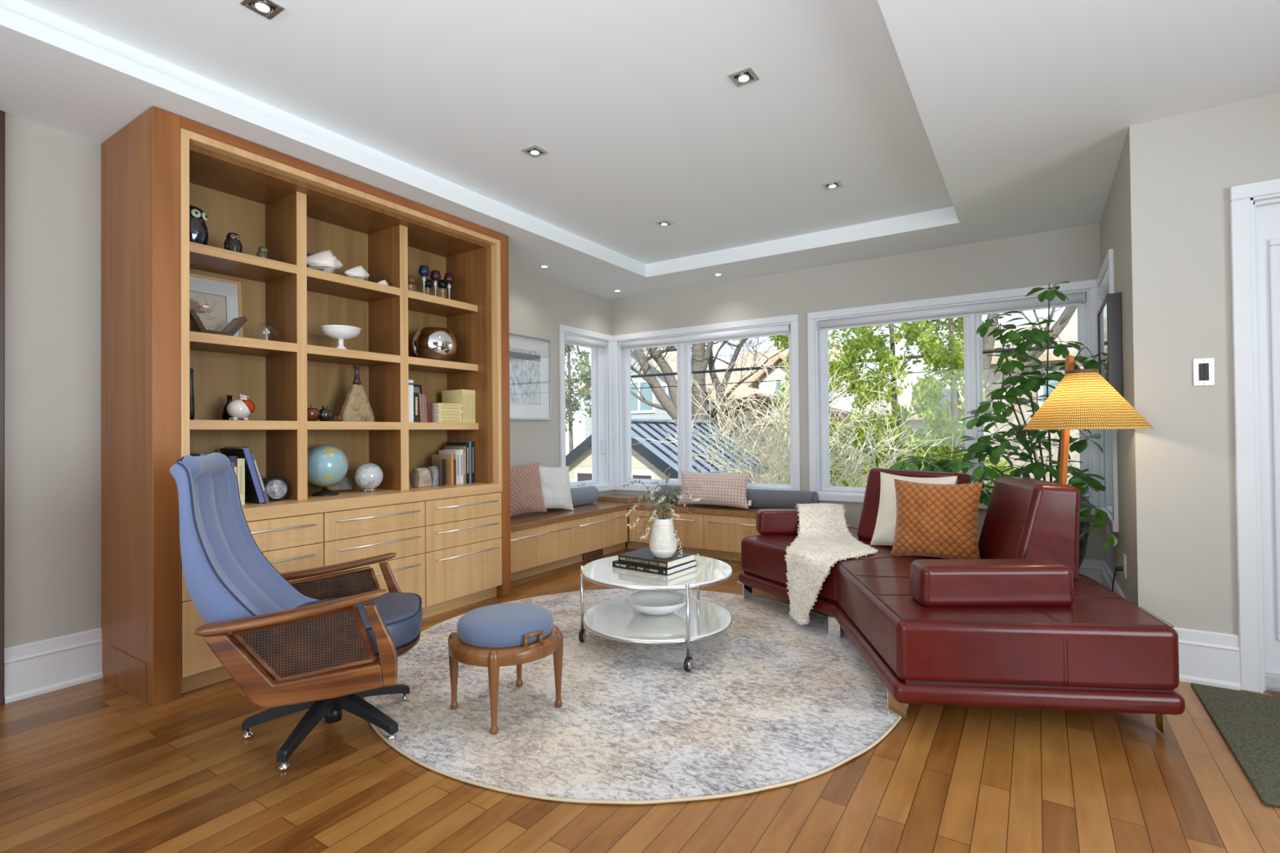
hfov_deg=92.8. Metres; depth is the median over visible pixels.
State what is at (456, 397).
book
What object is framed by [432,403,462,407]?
book
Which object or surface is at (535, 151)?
recessed light
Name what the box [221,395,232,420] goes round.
vase
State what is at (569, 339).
roller blind
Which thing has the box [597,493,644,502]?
platform
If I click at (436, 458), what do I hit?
book
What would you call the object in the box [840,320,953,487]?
cedar tree
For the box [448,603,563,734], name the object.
footstool
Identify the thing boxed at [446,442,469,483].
book
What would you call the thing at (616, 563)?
book
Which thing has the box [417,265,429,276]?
bowl
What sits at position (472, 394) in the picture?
print
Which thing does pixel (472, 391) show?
book
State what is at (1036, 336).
plant
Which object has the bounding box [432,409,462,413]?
book
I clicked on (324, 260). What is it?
conch shell
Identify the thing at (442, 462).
book
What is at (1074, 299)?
roller blind
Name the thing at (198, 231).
ornament
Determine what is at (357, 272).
conch shell
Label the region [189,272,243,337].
framed print
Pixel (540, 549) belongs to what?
base cabinet
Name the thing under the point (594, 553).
floor register
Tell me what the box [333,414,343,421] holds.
cluster
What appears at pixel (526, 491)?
throw cushion
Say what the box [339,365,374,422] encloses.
vase
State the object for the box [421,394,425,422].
book
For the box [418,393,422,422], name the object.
book
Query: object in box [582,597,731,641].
shelf
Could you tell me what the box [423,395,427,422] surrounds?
book
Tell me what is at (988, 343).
bare tree
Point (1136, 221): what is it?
wall
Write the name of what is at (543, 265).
recessed light
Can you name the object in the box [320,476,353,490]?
stone slab
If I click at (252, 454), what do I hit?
book
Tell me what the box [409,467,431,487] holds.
bookend
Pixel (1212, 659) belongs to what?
baseboard
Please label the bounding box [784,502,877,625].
throw blanket
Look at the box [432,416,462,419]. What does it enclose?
book
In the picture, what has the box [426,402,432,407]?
book
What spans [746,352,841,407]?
house
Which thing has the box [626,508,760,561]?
base cabinet
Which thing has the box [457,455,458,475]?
print
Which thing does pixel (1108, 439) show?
window
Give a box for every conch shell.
[306,249,342,273]
[344,265,368,279]
[377,280,388,285]
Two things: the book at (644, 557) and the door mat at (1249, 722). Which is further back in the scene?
the book at (644, 557)
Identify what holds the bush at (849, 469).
on the ground
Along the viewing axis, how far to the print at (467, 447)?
4.25 m
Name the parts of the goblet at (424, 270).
stem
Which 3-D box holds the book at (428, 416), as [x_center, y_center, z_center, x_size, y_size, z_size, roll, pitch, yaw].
[-1.454,-0.064,4.072,0.128,0.026,0.065,-1,-1,33]
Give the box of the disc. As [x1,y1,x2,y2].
[263,477,289,500]
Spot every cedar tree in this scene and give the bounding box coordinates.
[768,326,887,487]
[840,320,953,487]
[901,315,1013,492]
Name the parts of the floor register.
vent frame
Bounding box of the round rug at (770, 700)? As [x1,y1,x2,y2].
[363,588,908,804]
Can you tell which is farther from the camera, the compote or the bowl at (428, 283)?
the bowl at (428, 283)
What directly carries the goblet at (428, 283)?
on the bookcase at (451, 544)
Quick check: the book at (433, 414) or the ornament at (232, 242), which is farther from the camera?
the book at (433, 414)
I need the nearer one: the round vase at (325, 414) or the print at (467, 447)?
the round vase at (325, 414)
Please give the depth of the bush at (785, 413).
7.87 m
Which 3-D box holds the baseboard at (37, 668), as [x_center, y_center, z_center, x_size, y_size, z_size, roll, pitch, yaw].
[-2.659,1.080,2.772,0.030,0.232,0.329,-1,-1,33]
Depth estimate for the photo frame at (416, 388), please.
4.17 m
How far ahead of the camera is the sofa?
2.43 m
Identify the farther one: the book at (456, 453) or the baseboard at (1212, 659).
the book at (456, 453)
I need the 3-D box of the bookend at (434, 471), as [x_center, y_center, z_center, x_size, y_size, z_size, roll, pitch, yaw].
[-1.386,0.331,4.082,0.107,0.132,0.071,-1,-1,33]
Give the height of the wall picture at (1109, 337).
0.575 m
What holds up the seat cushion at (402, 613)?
on the lounge chair
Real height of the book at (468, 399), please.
0.232 m
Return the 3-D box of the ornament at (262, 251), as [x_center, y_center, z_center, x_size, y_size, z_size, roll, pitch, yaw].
[-1.969,-0.900,3.179,0.051,0.077,0.054,-1,-1,23]
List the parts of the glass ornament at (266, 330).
stem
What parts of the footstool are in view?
leg, leg, leg, handle, leg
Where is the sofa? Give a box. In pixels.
[737,467,1185,735]
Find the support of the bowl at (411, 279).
on the goblet at (411, 279)
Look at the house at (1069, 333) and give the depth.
13.53 m
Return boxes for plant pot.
[1078,491,1090,575]
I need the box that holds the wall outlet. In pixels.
[1123,553,1126,578]
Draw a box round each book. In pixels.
[190,453,211,456]
[219,447,264,503]
[226,455,236,475]
[236,457,244,505]
[249,452,269,502]
[408,379,413,422]
[413,392,418,422]
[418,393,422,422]
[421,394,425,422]
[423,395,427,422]
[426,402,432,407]
[426,406,432,410]
[426,410,432,414]
[426,414,432,418]
[426,418,432,422]
[431,453,453,484]
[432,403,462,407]
[432,406,461,410]
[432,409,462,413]
[432,413,462,416]
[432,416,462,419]
[432,419,462,422]
[439,450,459,484]
[441,389,464,422]
[442,448,463,484]
[444,445,466,484]
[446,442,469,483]
[448,441,471,483]
[453,459,456,484]
[464,389,466,422]
[466,389,469,422]
[468,390,471,422]
[471,390,473,422]
[471,441,474,483]
[473,390,475,422]
[612,560,696,575]
[617,546,695,568]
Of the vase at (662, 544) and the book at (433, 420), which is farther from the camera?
the book at (433, 420)
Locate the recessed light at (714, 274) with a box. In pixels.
[713,273,722,275]
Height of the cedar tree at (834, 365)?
6.094 m
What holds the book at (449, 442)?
on the bookcase at (451, 544)
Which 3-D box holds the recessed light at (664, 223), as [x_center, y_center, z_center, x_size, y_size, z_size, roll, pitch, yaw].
[0.180,-1.498,4.501,0.104,0.010,0.104,-1,-1,33]
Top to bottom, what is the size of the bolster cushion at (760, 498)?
0.168 m
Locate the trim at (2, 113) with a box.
[0,110,4,705]
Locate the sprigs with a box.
[622,472,701,556]
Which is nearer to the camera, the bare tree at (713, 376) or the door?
the door
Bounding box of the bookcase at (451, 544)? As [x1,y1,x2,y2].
[101,106,511,706]
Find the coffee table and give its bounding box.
[578,553,733,671]
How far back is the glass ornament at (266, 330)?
3.22 m
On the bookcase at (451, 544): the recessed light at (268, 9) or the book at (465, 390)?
the book at (465, 390)
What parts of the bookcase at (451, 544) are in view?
panel, plinth rail, post, shelf, shelf, shelf, drawer, drawer, drawer, handle, handle, panel, frame, shelf, shelf, shelf, drawer, drawer, drawer, handle, handle, handle, shelf, shelf, shelf, drawer, drawer, drawer, handle, handle, handle, post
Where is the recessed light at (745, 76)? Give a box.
[728,66,759,87]
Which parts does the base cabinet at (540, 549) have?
drawer, drawer, handle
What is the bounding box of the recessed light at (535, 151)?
[521,145,548,158]
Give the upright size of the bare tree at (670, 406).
10.583 m
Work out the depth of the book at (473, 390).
4.30 m
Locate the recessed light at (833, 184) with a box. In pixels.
[822,180,843,190]
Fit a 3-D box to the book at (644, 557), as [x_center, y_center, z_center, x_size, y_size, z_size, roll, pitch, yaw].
[0.091,0.710,3.301,0.325,0.036,0.263,-1,-1,38]
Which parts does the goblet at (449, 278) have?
stem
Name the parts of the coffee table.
leg, leg, leg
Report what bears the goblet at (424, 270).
on the bookcase at (451, 544)
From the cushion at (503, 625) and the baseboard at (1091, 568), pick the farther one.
the baseboard at (1091, 568)
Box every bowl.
[320,324,361,340]
[408,275,416,284]
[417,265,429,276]
[422,279,433,288]
[430,270,440,280]
[437,279,448,288]
[444,273,454,284]
[626,591,685,615]
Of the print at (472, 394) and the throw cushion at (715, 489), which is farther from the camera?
the throw cushion at (715, 489)
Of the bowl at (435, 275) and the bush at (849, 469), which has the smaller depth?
the bowl at (435, 275)
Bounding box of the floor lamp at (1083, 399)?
[1022,355,1155,591]
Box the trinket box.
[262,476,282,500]
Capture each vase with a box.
[189,368,194,419]
[221,395,232,420]
[318,405,332,421]
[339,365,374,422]
[649,516,677,558]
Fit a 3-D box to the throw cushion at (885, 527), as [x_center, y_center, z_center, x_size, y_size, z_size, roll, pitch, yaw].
[1.620,0.509,3.628,0.178,0.448,0.484,0,-1,-36]
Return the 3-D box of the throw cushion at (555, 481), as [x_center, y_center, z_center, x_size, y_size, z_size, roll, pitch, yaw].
[-0.762,0.533,5.328,0.435,0.421,0.173,0,-1,-43]
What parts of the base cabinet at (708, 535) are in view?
handle, drawer, handle, drawer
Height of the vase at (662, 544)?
0.205 m
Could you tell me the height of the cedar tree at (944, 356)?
5.931 m
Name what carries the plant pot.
on the floor
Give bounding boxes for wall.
[4,114,613,648]
[611,222,1105,560]
[1099,116,1181,627]
[1171,93,1279,635]
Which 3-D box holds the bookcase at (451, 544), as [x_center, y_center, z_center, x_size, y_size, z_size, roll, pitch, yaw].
[-1.745,-0.084,3.630,0.651,2.560,2.103,-1,-1,33]
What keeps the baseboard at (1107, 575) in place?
attached to the wall at (1136, 221)
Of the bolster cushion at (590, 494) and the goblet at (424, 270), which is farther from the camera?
the bolster cushion at (590, 494)
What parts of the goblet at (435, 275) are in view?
stem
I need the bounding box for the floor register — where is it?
[582,548,602,560]
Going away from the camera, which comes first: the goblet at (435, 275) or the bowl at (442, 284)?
the goblet at (435, 275)
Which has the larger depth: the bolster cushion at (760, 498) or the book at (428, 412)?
the bolster cushion at (760, 498)
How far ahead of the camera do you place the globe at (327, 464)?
3.43 m
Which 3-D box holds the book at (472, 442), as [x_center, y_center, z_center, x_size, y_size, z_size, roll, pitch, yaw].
[-1.265,0.254,4.352,0.211,0.290,0.028,-1,-1,33]
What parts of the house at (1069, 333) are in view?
pane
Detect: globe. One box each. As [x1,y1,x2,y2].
[307,444,348,496]
[354,462,383,492]
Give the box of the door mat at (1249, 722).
[1191,683,1279,808]
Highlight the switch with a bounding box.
[1192,357,1214,386]
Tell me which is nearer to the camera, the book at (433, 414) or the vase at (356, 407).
the vase at (356, 407)
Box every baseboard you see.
[4,627,102,703]
[1078,558,1104,585]
[1102,560,1126,599]
[1172,626,1240,690]
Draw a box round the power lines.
[573,343,1077,391]
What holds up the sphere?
on the bookcase at (451, 544)
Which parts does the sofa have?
leg, leg, leg, backrest, seat, backrest, leg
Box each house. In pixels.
[565,418,768,483]
[575,348,725,439]
[708,343,864,413]
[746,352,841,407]
[863,388,963,465]
[949,320,1079,492]
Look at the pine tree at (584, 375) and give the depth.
13.29 m
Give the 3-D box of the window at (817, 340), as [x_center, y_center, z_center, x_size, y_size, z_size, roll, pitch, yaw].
[2.365,-0.191,4.810,2.048,1.630,0.158,-1,-1,33]
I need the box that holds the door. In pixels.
[1255,203,1279,689]
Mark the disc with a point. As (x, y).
(277, 488)
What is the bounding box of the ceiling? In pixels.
[0,0,1279,299]
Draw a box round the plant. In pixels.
[889,280,1117,553]
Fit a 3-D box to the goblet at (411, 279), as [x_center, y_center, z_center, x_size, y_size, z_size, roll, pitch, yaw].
[-1.536,-0.931,4.085,0.071,0.149,0.071,-1,-1,33]
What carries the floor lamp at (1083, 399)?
on the floor
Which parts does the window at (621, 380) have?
sash, sash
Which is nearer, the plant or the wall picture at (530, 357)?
the plant
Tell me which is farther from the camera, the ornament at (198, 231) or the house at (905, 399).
the house at (905, 399)
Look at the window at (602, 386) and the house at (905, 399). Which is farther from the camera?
the house at (905, 399)
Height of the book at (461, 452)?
0.238 m
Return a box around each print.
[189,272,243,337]
[240,465,242,493]
[253,460,264,490]
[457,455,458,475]
[466,447,468,473]
[467,394,468,418]
[471,394,472,418]
[509,346,540,405]
[1102,317,1107,381]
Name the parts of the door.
panel moulding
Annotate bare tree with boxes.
[590,341,720,419]
[643,336,788,434]
[691,342,713,420]
[916,306,1076,448]
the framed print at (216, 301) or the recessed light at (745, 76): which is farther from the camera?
the framed print at (216, 301)
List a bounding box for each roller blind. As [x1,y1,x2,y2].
[564,333,608,349]
[619,324,790,351]
[817,291,1084,331]
[1097,266,1108,298]
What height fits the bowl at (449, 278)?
0.066 m
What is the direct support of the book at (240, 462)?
on the bookcase at (451, 544)
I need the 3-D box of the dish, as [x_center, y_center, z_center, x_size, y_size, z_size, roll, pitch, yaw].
[-2.106,-0.501,3.014,0.120,0.114,0.255,-1,-1,33]
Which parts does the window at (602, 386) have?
sash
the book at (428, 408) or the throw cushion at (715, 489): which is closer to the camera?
the book at (428, 408)
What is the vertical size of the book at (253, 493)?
0.288 m
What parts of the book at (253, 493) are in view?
spine panel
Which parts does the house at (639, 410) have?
pane, pane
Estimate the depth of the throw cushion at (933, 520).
3.33 m
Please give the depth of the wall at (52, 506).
2.81 m
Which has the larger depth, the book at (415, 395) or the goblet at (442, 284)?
the goblet at (442, 284)
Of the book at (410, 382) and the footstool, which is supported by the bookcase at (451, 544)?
the book at (410, 382)
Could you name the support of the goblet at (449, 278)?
on the bookcase at (451, 544)
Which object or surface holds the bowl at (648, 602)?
on the coffee table
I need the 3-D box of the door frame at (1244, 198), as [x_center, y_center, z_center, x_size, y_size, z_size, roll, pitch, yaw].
[3.056,0.040,2.448,1.002,2.195,0.164,-1,-1,33]
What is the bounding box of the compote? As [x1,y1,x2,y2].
[320,324,361,349]
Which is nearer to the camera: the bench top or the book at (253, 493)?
the book at (253, 493)
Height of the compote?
0.124 m
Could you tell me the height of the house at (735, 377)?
6.800 m
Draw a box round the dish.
[189,308,248,336]
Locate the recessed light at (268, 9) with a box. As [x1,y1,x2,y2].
[240,0,284,19]
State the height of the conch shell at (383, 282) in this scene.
0.052 m
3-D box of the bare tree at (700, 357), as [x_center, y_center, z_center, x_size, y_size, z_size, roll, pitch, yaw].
[2.605,-1.861,14.694,3.276,10.078,2.328,0,-1,-29]
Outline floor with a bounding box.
[0,542,1279,852]
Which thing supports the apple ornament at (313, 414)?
on the bookcase at (451, 544)
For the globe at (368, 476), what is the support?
on the bookcase at (451, 544)
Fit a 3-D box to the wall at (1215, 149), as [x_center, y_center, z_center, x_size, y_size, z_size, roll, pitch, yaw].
[3.432,-0.269,2.226,2.260,2.800,0.150,-1,-1,33]
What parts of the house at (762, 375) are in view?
pane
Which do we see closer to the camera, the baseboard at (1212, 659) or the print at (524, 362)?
the baseboard at (1212, 659)
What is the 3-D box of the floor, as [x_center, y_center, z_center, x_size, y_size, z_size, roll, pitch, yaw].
[0.038,1.211,1.055,6.720,0.120,9.020,-1,-1,33]
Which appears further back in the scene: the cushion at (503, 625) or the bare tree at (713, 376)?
the bare tree at (713, 376)
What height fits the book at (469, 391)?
0.232 m
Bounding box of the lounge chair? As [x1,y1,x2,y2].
[169,453,422,770]
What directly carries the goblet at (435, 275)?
on the bookcase at (451, 544)
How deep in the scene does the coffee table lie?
3.11 m
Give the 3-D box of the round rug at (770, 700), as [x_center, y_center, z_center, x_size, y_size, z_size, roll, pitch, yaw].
[-0.017,1.167,3.152,2.579,0.016,2.577,0,-1,-38]
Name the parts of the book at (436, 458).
spine panel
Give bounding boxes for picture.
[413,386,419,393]
[509,333,551,420]
[1097,292,1123,396]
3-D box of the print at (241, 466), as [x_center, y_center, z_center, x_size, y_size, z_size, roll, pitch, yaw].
[-1.982,0.264,3.028,0.001,0.140,0.014,-1,-1,33]
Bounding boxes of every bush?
[631,336,913,487]
[695,346,1022,492]
[706,393,876,487]
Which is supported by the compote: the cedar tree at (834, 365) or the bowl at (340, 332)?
the bowl at (340, 332)
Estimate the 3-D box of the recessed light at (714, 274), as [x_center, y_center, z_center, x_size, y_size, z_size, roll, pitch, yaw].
[0.704,-1.369,5.495,0.084,0.006,0.084,-1,-1,33]
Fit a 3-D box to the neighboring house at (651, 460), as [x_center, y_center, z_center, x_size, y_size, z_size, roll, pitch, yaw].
[0.527,1.513,12.505,2.900,3.315,4.040,-1,-1,33]
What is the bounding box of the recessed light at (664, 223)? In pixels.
[654,219,673,226]
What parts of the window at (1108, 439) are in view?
frame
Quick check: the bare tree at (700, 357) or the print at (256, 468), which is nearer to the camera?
the print at (256, 468)
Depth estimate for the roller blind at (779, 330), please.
5.85 m
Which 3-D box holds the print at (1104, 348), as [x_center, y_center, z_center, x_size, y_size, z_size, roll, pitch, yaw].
[2.678,-0.420,3.500,0.001,0.395,0.435,-1,-1,33]
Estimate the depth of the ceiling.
2.73 m
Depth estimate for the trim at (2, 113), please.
2.63 m
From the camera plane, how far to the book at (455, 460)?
4.16 m
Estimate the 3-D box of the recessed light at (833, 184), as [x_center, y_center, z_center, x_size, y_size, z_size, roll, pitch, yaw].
[1.211,-1.515,3.833,0.104,0.010,0.104,-1,-1,33]
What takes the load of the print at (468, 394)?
attached to the book at (468, 399)
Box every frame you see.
[413,384,422,394]
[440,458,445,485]
[1229,177,1279,693]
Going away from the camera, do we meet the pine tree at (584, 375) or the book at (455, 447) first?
the book at (455, 447)
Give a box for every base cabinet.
[510,509,627,582]
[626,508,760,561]
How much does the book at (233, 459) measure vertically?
0.246 m
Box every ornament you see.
[189,204,208,245]
[223,231,242,253]
[256,246,268,258]
[264,327,277,340]
[306,404,319,421]
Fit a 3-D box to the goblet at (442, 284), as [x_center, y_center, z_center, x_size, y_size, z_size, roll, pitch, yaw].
[-1.378,-0.938,4.256,0.071,0.164,0.071,-1,-1,33]
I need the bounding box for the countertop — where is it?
[241,482,502,521]
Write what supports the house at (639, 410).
on the ground
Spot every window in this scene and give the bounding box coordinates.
[559,324,613,492]
[612,314,800,492]
[807,279,1101,515]
[1096,248,1119,532]
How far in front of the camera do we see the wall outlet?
3.21 m
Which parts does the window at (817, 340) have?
sash, sash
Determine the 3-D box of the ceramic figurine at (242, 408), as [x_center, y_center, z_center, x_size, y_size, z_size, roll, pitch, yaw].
[-2.030,-0.099,3.101,0.101,0.140,0.125,-1,-1,33]
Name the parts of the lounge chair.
backrest, leg, armrest, frame, panel frame, cane panel, leg, cane panel, panel frame, armrest, leg, arm post, leg, arm post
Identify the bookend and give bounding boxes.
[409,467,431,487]
[427,466,439,486]
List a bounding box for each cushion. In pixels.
[294,592,422,654]
[457,603,553,648]
[510,462,546,515]
[538,466,573,510]
[549,485,599,509]
[654,484,818,508]
[677,471,751,508]
[870,471,957,545]
[890,479,982,559]
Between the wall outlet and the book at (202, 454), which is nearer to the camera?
the book at (202, 454)
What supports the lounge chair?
on the floor
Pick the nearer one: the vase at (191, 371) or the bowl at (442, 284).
the vase at (191, 371)
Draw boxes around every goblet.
[408,275,416,290]
[417,265,429,293]
[422,279,433,294]
[430,270,440,296]
[437,279,448,297]
[444,273,454,298]
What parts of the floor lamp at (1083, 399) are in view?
pivot arm, lamp shade, shade trim, power cord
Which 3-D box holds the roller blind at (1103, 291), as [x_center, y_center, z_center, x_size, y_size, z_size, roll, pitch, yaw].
[2.961,-0.824,3.846,0.071,0.244,0.668,-1,-1,33]
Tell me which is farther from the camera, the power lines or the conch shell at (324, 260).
the power lines
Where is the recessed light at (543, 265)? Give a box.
[539,264,549,267]
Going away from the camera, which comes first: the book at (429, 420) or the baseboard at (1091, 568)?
the book at (429, 420)
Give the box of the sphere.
[412,327,457,360]
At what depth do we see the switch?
2.72 m
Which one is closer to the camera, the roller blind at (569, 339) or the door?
the door
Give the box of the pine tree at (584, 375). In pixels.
[564,343,591,453]
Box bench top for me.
[510,499,762,531]
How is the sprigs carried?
in the vase at (662, 544)
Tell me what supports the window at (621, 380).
in the wall at (1073, 254)
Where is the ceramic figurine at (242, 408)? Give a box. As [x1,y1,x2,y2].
[226,393,255,420]

